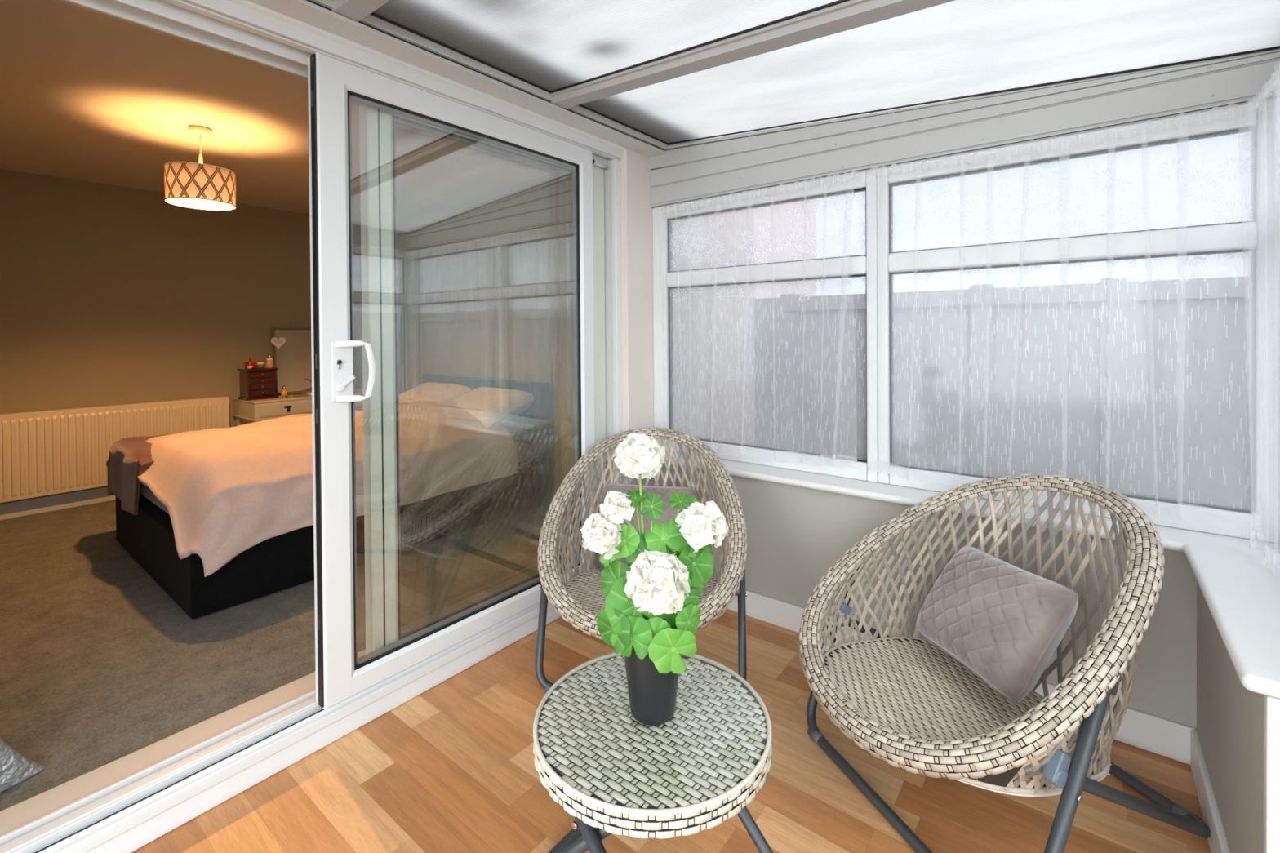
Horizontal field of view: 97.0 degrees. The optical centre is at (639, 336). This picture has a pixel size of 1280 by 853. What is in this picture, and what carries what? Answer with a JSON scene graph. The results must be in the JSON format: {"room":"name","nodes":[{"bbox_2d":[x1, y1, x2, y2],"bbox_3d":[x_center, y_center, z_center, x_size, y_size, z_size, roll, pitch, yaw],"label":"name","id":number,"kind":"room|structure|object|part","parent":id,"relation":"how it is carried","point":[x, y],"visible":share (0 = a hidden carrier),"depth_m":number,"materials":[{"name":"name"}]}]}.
{"room":"sunroom","nodes":[
{"label":"sunroom","id":0,"kind":"room"},
{"bbox_2d":[0,168,362,503],"bbox_3d":[-3.976,0.039,3.807,0.080,2.250,4.450,0,1,38],"label":"wall","id":1,"kind":"structure","parent":0,"point":[110,295],"depth_m":4.12,"materials":[{"name":"grey paint"}]},
{"bbox_2d":[0,486,115,519],"bbox_3d":[-3.930,1.112,3.787,0.018,0.105,4.250,0,1,38],"label":"baseboard","id":2,"kind":"structure","parent":1,"relation":"attached to","point":[8,510],"depth_m":3.79,"materials":[{"name":"white paint"}]},
{"bbox_2d":[0,395,229,502],"bbox_3d":[-3.850,0.824,3.806,0.112,0.678,1.890,0,1,38],"label":"radiator","id":3,"kind":"object","parent":1,"relation":"attached to","point":[47,452],"visible":0.65,"depth_m":3.81,"materials":[{"name":"beige metal"}]},
{"bbox_2d":[0,395,226,415],"bbox_3d":[-3.868,0.491,3.792,0.079,0.010,1.842,0,1,38],"label":"grille","id":4,"kind":"object","parent":3,"relation":"attached to","point":[214,399],"depth_m":3.99,"materials":[{"name":"beige metal"}]},
{"bbox_2d":[0,0,558,222],"bbox_3d":[-2.635,-1.110,2.731,3.520,0.072,4.450,0,1,38],"label":"ceiling","id":5,"kind":"structure","parent":0,"point":[87,95],"depth_m":2.81,"materials":[{"name":"paint"}]},
{"bbox_2d":[163,125,236,210],"bbox_3d":[-2.272,-0.880,2.933,0.296,0.389,0.296,0,1,38],"label":"pendant lamp","id":6,"kind":"object","parent":5,"relation":"hanging from","point":[195,185],"visible":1,"depth_m":2.85,"materials":[{"name":"fabric"}]},
{"bbox_3d":[-2.271,-0.774,2.933,0.292,0.172,0.292,0,1,38],"label":"lamp shade","id":7,"kind":"part","parent":6,"relation":"part of","materials":[{"name":"fabric"}]},
{"bbox_2d":[0,500,575,811],"bbox_3d":[-2.582,1.204,2.725,3.470,0.080,4.450,0,1,38],"label":"floor","id":8,"kind":"structure","parent":0,"point":[100,665],"depth_m":2.23,"materials":[{"name":"grey carpet"}]},
{"bbox_2d":[0,737,44,792],"bbox_3d":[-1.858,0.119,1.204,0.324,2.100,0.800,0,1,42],"label":"cushion","id":9,"kind":"object","parent":8,"relation":"on","point":[15,767],"visible":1,"depth_m":1.48,"materials":[{"name":"silver metal"}]},
{"bbox_2d":[0,648,365,835],"bbox_3d":[-0.958,1.147,1.856,0.204,0.086,2.420,0,1,38],"label":"threshold","id":10,"kind":"object","parent":8,"relation":"on","point":[15,816],"depth_m":1.50,"materials":[{"name":"beige wood"}]},
{"bbox_2d":[232,387,363,426],"bbox_3d":[-2.780,0.816,4.828,0.493,0.660,1.017,0,1,38],"label":"table","id":11,"kind":"object","parent":8,"relation":"on","point":[245,411],"visible":0.35,"depth_m":4.46,"materials":[{"name":"beige wood"}]},
{"bbox_3d":[-3.243,0.894,4.592,0.044,0.515,0.044,0,1,38],"label":"leg","id":12,"kind":"part","parent":11,"relation":"part of","materials":[{"name":"white wood"}]},
{"bbox_2d":[236,367,278,400],"bbox_3d":[-3.048,0.371,4.519,0.219,0.240,0.216,0,1,38],"label":"chest","id":13,"kind":"object","parent":11,"relation":"on","point":[255,384],"visible":0.96,"depth_m":4.45,"materials":[{"name":"brown wood"}]},
{"bbox_2d":[247,355,253,368],"bbox_3d":[-3.056,0.197,4.440,0.039,0.108,0.039,0,1,38],"label":"bottle","id":14,"kind":"object","parent":13,"relation":"on","point":[250,365],"visible":1,"depth_m":4.43,"materials":[{"name":"red glass"}]},
{"bbox_2d":[244,361,263,368],"bbox_3d":[-3.085,0.224,4.533,0.090,0.052,0.110,0,1,38],"label":"trinket box","id":15,"kind":"object","parent":13,"relation":"on","point":[255,366],"visible":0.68,"depth_m":4.50,"materials":[{"name":"red plastic"}]},
{"bbox_3d":[-3.050,0.258,4.519,0.217,0.015,0.216,0,1,38],"label":"lid","id":16,"kind":"part","parent":13,"relation":"part of","materials":[{"name":"brown wood"}]},
{"bbox_2d":[256,362,264,368],"bbox_3d":[-2.996,0.225,4.476,0.052,0.050,0.052,0,1,38],"label":"jar","id":17,"kind":"object","parent":13,"relation":"on","point":[260,365],"visible":1,"depth_m":4.46,"materials":[{"name":"green glass"}]},
{"bbox_3d":[-2.978,0.295,4.463,0.010,0.042,0.164,0,1,38],"label":"drawer","id":18,"kind":"part","parent":13,"relation":"part of","materials":[{"name":"brown wood"}]},
{"bbox_3d":[-2.977,0.344,4.463,0.010,0.042,0.164,0,1,38],"label":"drawer","id":19,"kind":"part","parent":13,"relation":"part of","materials":[{"name":"brown wood"}]},
{"bbox_3d":[-2.977,0.393,4.463,0.010,0.042,0.164,0,1,38],"label":"drawer","id":20,"kind":"part","parent":13,"relation":"part of","materials":[{"name":"brown wood"}]},
{"bbox_3d":[-2.977,0.442,4.464,0.010,0.042,0.164,0,1,38],"label":"drawer","id":21,"kind":"part","parent":13,"relation":"part of","materials":[{"name":"brown wood"}]},
{"bbox_2d":[265,355,273,368],"bbox_3d":[-2.969,0.198,4.543,0.054,0.102,0.054,0,1,38],"label":"lotion bottle","id":22,"kind":"object","parent":13,"relation":"on","point":[269,362],"visible":0.99,"depth_m":4.53,"materials":[{"name":"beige plastic"}]},
{"bbox_2d":[280,385,287,397],"bbox_3d":[-2.862,0.440,4.558,0.048,0.098,0.048,0,1,38],"label":"perfume bottle","id":23,"kind":"object","parent":11,"relation":"on","point":[284,393],"visible":1,"depth_m":4.55,"materials":[{"name":"orange glass"}]},
{"bbox_3d":[-2.758,0.566,4.500,0.013,0.094,0.455,0,1,38],"label":"drawer","id":24,"kind":"part","parent":11,"relation":"part of","materials":[{"name":"white wood"}]},
{"bbox_3d":[-2.770,0.563,4.463,0.024,0.044,0.060,0,1,38],"label":"handle","id":25,"kind":"part","parent":11,"relation":"part of","materials":[{"name":"brown metal"}]},
{"bbox_2d":[293,394,307,395],"bbox_3d":[-2.804,0.482,4.679,0.110,0.010,0.110,0,1,38],"label":"dish","id":26,"kind":"object","parent":11,"relation":"on","point":[295,394],"visible":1,"depth_m":4.67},
{"bbox_2d":[271,328,357,395],"bbox_3d":[-2.845,0.206,5.005,0.130,0.564,0.672,0,1,38],"label":"mirror","id":27,"kind":"object","parent":11,"relation":"on","point":[292,360],"visible":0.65,"depth_m":4.88,"materials":[{"name":"mirror"}]},
{"bbox_2d":[270,331,285,348],"bbox_3d":[-3.021,0.016,4.726,0.034,0.170,0.109,0,1,38],"label":"plaque","id":28,"kind":"object","parent":27,"relation":"hanging from","point":[275,341],"visible":1,"depth_m":4.72,"materials":[{"name":"beige wood"}]},
{"bbox_3d":[-2.462,0.560,4.875,0.013,0.094,0.460,0,1,38],"label":"drawer","id":29,"kind":"part","parent":11,"relation":"part of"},
{"bbox_2d":[115,373,550,618],"bbox_3d":[-1.779,0.733,3.505,1.464,0.835,1.958,0,1,38],"label":"double bed","id":30,"kind":"object","parent":8,"relation":"on","point":[285,561],"visible":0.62,"depth_m":2.92,"materials":[{"name":"black fabric"}]},
{"bbox_2d":[106,426,235,515],"bbox_3d":[-2.320,0.718,3.465,0.747,0.335,1.344,0,1,38],"label":"throw","id":31,"kind":"object","parent":30,"relation":"on","point":[134,453],"visible":0.34,"depth_m":2.86,"materials":[{"name":"brown fabric"}]},
{"bbox_2d":[120,400,518,577],"bbox_3d":[-1.752,0.701,3.261,1.262,0.505,1.676,0,1,38],"label":"duvet","id":32,"kind":"object","parent":30,"relation":"on","point":[225,492],"visible":0.66,"depth_m":2.72,"materials":[{"name":"white fabric"}]},
{"bbox_3d":[-1.809,0.777,3.491,1.384,0.116,1.838,0,1,38],"label":"mattress","id":33,"kind":"part","parent":30,"relation":"part of","materials":[{"name":"white fabric"}]},
{"bbox_2d":[399,382,471,404],"bbox_3d":[-1.599,0.482,4.301,0.660,0.244,0.413,0,1,37],"label":"pillow","id":34,"kind":"object","parent":30,"relation":"on","point":[431,391],"visible":0.52,"depth_m":4.21,"materials":[{"name":"white fabric"}]},
{"bbox_3d":[-1.197,0.722,4.243,1.464,0.835,0.078,0,1,38],"label":"headboard","id":35,"kind":"part","parent":30,"relation":"part of","materials":[{"name":"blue fabric"}]},
{"bbox_2d":[453,386,534,427],"bbox_3d":[-1.065,0.482,3.880,0.660,0.244,0.413,0,1,39],"label":"pillow","id":36,"kind":"object","parent":30,"relation":"on","point":[493,406],"visible":0.7,"depth_m":3.73,"materials":[{"name":"white fabric"}]},
{"bbox_2d":[396,172,574,508],"bbox_3d":[-1.279,0.013,4.449,3.520,2.250,0.100,0,1,38],"label":"wall","id":37,"kind":"structure","parent":0,"point":[485,279],"depth_m":4.20,"materials":[{"name":"grey paint"}]},
{"bbox_2d":[619,148,653,484],"bbox_3d":[-1.126,0.139,1.560,0.300,2.110,4.450,0,1,38],"label":"wall","id":38,"kind":"structure","parent":0,"point":[636,211],"depth_m":2.72,"materials":[{"name":"white paint"}]},
{"bbox_2d":[57,0,307,79],"bbox_3d":[-1.005,-0.856,1.863,0.122,0.028,2.420,0,1,38],"label":"trim","id":39,"kind":"structure","parent":38,"relation":"attached to","point":[63,1],"depth_m":1.58,"materials":[{"name":"paint"}]},
{"bbox_2d":[0,0,622,852],"bbox_3d":[-0.871,0.135,1.772,0.197,2.000,2.420,0,1,38],"label":"door","id":40,"kind":"structure","parent":38,"relation":"in","point":[394,658],"depth_m":1.73,"materials":[{"name":"white plastic"}]},
{"bbox_3d":[-0.883,0.101,1.682,0.006,0.176,0.061,0,1,38],"label":"handle","id":41,"kind":"part","parent":40,"relation":"part of","materials":[{"name":"white plastic"}]},
{"bbox_3d":[-0.891,0.135,1.788,0.145,2.000,2.420,0,1,38],"label":"frame","id":42,"kind":"part","parent":40,"relation":"part of","materials":[{"name":"white plastic"}]},
{"bbox_3d":[-0.874,0.138,1.682,0.013,0.046,0.053,0,1,38],"label":"lever","id":43,"kind":"part","parent":40,"relation":"part of","materials":[{"name":"white plastic"}]},
{"bbox_2d":[184,0,626,159],"bbox_3d":[-0.851,-0.852,1.658,0.070,0.054,2.568,0,1,38],"label":"trim","id":44,"kind":"structure","parent":38,"relation":"attached to","point":[251,13],"depth_m":1.77,"materials":[{"name":"white plastic"}]},
{"bbox_2d":[132,608,1210,852],"bbox_3d":[-0.332,1.222,0.637,2.210,0.050,3.760,0,1,38],"label":"floor","id":45,"kind":"structure","parent":0,"point":[451,768],"depth_m":1.47,"materials":[{"name":"laminate"}]},
{"bbox_2d":[85,608,561,852],"bbox_3d":[-1.233,1.169,1.290,0.065,0.057,3.670,0,1,38],"label":"threshold","id":46,"kind":"object","parent":45,"relation":"on","point":[159,825],"visible":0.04,"depth_m":1.59,"materials":[{"name":"white plastic"}]},
{"bbox_2d":[535,426,746,693],"bbox_3d":[0.020,0.793,2.122,0.736,0.774,0.864,0,1,6],"label":"wicker chair","id":47,"kind":"object","parent":45,"relation":"on","point":[578,599],"visible":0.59,"depth_m":2.12,"materials":[{"name":"beige wicker"}]},
{"bbox_3d":[-0.133,0.701,2.389,0.033,0.477,0.203,0,1,19],"label":"post","id":48,"kind":"part","parent":47,"relation":"part of","materials":[{"name":"beige wicker"}]},
{"bbox_3d":[0.004,0.918,1.960,0.724,0.526,0.248,0,1,6],"label":"leg frame","id":49,"kind":"part","parent":47,"relation":"part of","materials":[{"name":"grey metal"}]},
{"bbox_3d":[0.025,0.690,2.167,0.667,0.494,0.668,0,1,6],"label":"backrest","id":50,"kind":"part","parent":47,"relation":"part of","materials":[{"name":"wicker"}]},
{"bbox_3d":[0.010,0.916,2.020,0.596,0.064,0.540,0,1,6],"label":"seat","id":51,"kind":"part","parent":47,"relation":"part of","materials":[{"name":"wicker"}]},
{"bbox_2d":[599,483,697,568],"bbox_3d":[0.039,0.768,2.296,0.405,0.310,0.221,0,1,-1],"label":"cushion","id":52,"kind":"object","parent":47,"relation":"on","point":[665,492],"visible":0.26,"depth_m":2.31,"materials":[{"name":"beige fabric"}]},
{"bbox_3d":[0.226,0.698,2.351,0.033,0.477,0.203,0,1,-7],"label":"post","id":53,"kind":"part","parent":47,"relation":"part of","materials":[{"name":"beige wicker"}]},
{"bbox_2d":[533,652,773,852],"bbox_3d":[0.024,0.976,1.164,0.523,0.427,0.479,0,1,38],"label":"side table","id":54,"kind":"object","parent":45,"relation":"on","point":[614,772],"visible":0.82,"depth_m":1.07,"materials":[{"name":"wicker"}]},
{"bbox_3d":[-0.044,1.003,1.218,0.346,0.370,0.324,0,1,38],"label":"leg frame","id":55,"kind":"part","parent":54,"relation":"part of","materials":[{"name":"grey metal"}]},
{"bbox_2d":[624,645,680,725],"bbox_3d":[0.025,0.669,1.151,0.129,0.186,0.129,0,1,38],"label":"pot","id":56,"kind":"object","parent":54,"relation":"on","point":[652,682],"depth_m":1.10,"materials":[{"name":"black plastic"}]},
{"bbox_2d":[580,432,728,725],"bbox_3d":[0.034,0.479,1.139,0.254,0.567,0.222,-1,1,-41],"label":"geranium","id":57,"kind":"object","parent":54,"relation":"on","point":[650,616],"visible":1,"depth_m":1.11,"materials":[{"name":"plant"}]},
{"bbox_3d":[0.090,1.003,1.112,0.351,0.370,0.380,0,1,38],"label":"leg frame","id":58,"kind":"part","parent":54,"relation":"part of","materials":[{"name":"grey metal"}]},
{"bbox_2d":[798,473,1210,852],"bbox_3d":[0.866,0.793,1.473,0.864,0.774,0.736,-1,1,-19],"label":"wicker chair","id":59,"kind":"object","parent":45,"relation":"on","point":[905,700],"visible":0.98,"depth_m":1.43,"materials":[{"name":"beige wicker"}]},
{"bbox_3d":[0.712,0.917,1.421,0.248,0.526,0.724,-1,1,-19],"label":"leg frame","id":60,"kind":"part","parent":59,"relation":"part of","materials":[{"name":"grey metal"}]},
{"bbox_3d":[0.769,0.915,1.440,0.540,0.064,0.596,-1,1,-19],"label":"seat","id":61,"kind":"part","parent":59,"relation":"part of","materials":[{"name":"wicker"}]},
{"bbox_3d":[0.909,0.690,1.487,0.668,0.494,0.667,-1,1,-19],"label":"backrest","id":62,"kind":"part","parent":59,"relation":"part of","materials":[{"name":"wicker"}]},
{"bbox_2d":[915,546,1078,702],"bbox_3d":[0.939,0.747,1.528,0.232,0.279,0.406,0,1,-8],"label":"cushion","id":63,"kind":"object","parent":59,"relation":"on","point":[1005,622],"visible":1,"depth_m":1.43,"materials":[{"name":"beige fabric"}]},
{"bbox_3d":[1.043,0.698,1.725,0.203,0.477,0.033,0,1,-6],"label":"post","id":64,"kind":"part","parent":59,"relation":"part of","materials":[{"name":"beige wicker"}]},
{"bbox_3d":[0.987,1.012,1.516,0.568,0.332,0.671,-1,1,-19],"label":"leg frame","id":65,"kind":"part","parent":59,"relation":"part of","materials":[{"name":"grey metal"}]},
{"bbox_3d":[1.161,0.700,1.384,0.203,0.477,0.033,-1,1,-32],"label":"post","id":66,"kind":"part","parent":59,"relation":"part of","materials":[{"name":"beige wicker"}]},
{"bbox_2d":[247,0,1279,157],"bbox_3d":[-0.278,-0.819,0.665,2.260,0.224,3.960,0,1,38],"label":"ceiling","id":67,"kind":"structure","parent":0,"point":[642,77],"depth_m":1.67,"materials":[{"name":"translucent white polycarbonate"},{"name":"white aluminium"}]},
{"bbox_3d":[-1.100,-0.891,1.276,0.112,0.050,3.862,0,1,38],"label":"wall plate","id":68,"kind":"part","parent":67,"relation":"part of","materials":[{"name":"white metal"}]},
{"bbox_3d":[0.169,-0.847,1.232,2.307,0.185,0.799,0,1,41],"label":"roof panel","id":69,"kind":"part","parent":67,"relation":"part of","materials":[{"name":"grey plastic"}]},
{"bbox_3d":[0.664,-0.856,1.858,2.260,0.185,0.920,0,1,38],"label":"roof panel","id":70,"kind":"part","parent":67,"relation":"part of","materials":[{"name":"grey plastic"}]},
{"bbox_2d":[641,463,1196,729],"bbox_3d":[0.891,0.881,2.170,2.150,0.585,0.190,0,1,38],"label":"wall","id":71,"kind":"structure","parent":0,"point":[795,535],"depth_m":2.03,"materials":[{"name":"beige paint"}]},
{"bbox_2d":[726,590,1196,764],"bbox_3d":[0.762,1.123,2.147,1.935,0.103,0.016,0,1,38],"label":"baseboard","id":72,"kind":"structure","parent":71,"relation":"attached to","point":[1156,735],"depth_m":1.62,"materials":[{"name":"white paint"}]},
{"bbox_2d":[662,450,1279,698],"bbox_3d":[0.670,0.578,1.841,2.170,0.028,0.963,0,1,38],"label":"window sill","id":73,"kind":"structure","parent":71,"relation":"attached to","point":[1237,579],"depth_m":1.40,"materials":[{"name":"white paint"}]},
{"bbox_2d":[649,45,1279,208],"bbox_3d":[0.928,-0.768,2.169,2.170,0.342,0.088,0,1,38],"label":"wall","id":74,"kind":"structure","parent":0,"point":[713,167],"depth_m":1.99,"materials":[{"name":"white plastic"}]},
{"bbox_2d":[658,175,856,212],"bbox_3d":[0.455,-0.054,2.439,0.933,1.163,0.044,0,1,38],"label":"curtain rod","id":75,"kind":"object","parent":74,"relation":"hanging from","point":[852,175],"visible":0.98,"depth_m":2.39,"materials":[{"name":"metal"}]},
{"bbox_2d":[652,168,877,482],"bbox_3d":[0.498,-0.042,2.512,1.070,1.201,0.058,0,1,38],"label":"window","id":76,"kind":"structure","parent":74,"relation":"in","point":[765,305],"depth_m":2.44,"materials":[{"name":"white plastic"}]},
{"bbox_3d":[0.514,-0.447,2.497,0.942,0.259,0.001,0,1,38],"label":"pane","id":77,"kind":"part","parent":76,"relation":"part of","materials":[{"name":"clear glass"}]},
{"bbox_3d":[0.518,0.123,2.503,0.942,0.727,0.001,0,1,38],"label":"pane","id":78,"kind":"part","parent":76,"relation":"part of","materials":[{"name":"glass"}]},
{"bbox_2d":[869,102,1274,173],"bbox_3d":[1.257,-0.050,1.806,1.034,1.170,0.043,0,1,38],"label":"curtain rod","id":79,"kind":"object","parent":74,"relation":"hanging from","point":[1272,103],"visible":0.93,"depth_m":1.72,"materials":[{"name":"metal"}]},
{"bbox_2d":[876,97,1279,543],"bbox_3d":[1.335,-0.042,1.853,1.060,1.201,0.058,0,1,38],"label":"window","id":80,"kind":"structure","parent":74,"relation":"in","point":[1105,312],"depth_m":1.77,"materials":[{"name":"white plastic"}]},
{"bbox_3d":[1.328,0.123,1.864,0.948,0.727,0.001,0,1,38],"label":"pane","id":81,"kind":"part","parent":80,"relation":"part of","materials":[{"name":"clear glass"}]},
{"bbox_3d":[1.323,-0.447,1.859,0.948,0.259,0.001,0,1,38],"label":"pane","id":82,"kind":"part","parent":80,"relation":"part of","materials":[{"name":"clear glass"}]},
{"bbox_2d":[1196,581,1264,852],"bbox_3d":[1.385,0.886,1.194,0.225,0.585,0.770,0,1,38],"label":"wall","id":83,"kind":"structure","parent":0,"point":[1230,717],"depth_m":1.20,"materials":[{"name":"beige paint"}]},
{"bbox_2d":[1190,729,1230,852],"bbox_3d":[1.284,1.127,1.257,0.016,0.103,0.738,0,1,38],"label":"baseboard","id":84,"kind":"structure","parent":83,"relation":"attached to","point":[1218,843],"depth_m":1.35,"materials":[{"name":"white paint"}]},
{"bbox_2d":[1264,694,1279,852],"bbox_3d":[1.157,0.891,0.873,0.265,0.584,0.018,0,1,38],"label":"trim","id":85,"kind":"structure","parent":83,"relation":"attached to","point":[1272,704],"depth_m":0.94,"materials":[{"name":"white paint"}]},
{"bbox_3d":[0.572,-0.712,-0.010,0.070,0.185,3.910,0,1,38],"label":"wall","id":86,"kind":"structure","parent":0,"visible":0},
{"bbox_3d":[1.463,-0.036,1.157,0.057,1.201,0.870,0,1,38],"label":"window","id":87,"kind":"structure","parent":86,"relation":"in","visible":0},
{"bbox_2d":[1257,76,1279,105],"bbox_3d":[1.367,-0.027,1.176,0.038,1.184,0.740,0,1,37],"label":"curtain rod","id":88,"kind":"object","parent":87,"relation":"hanging from","point":[1278,79],"visible":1,"depth_m":1.38,"materials":[{"name":"metal"}]}
]}

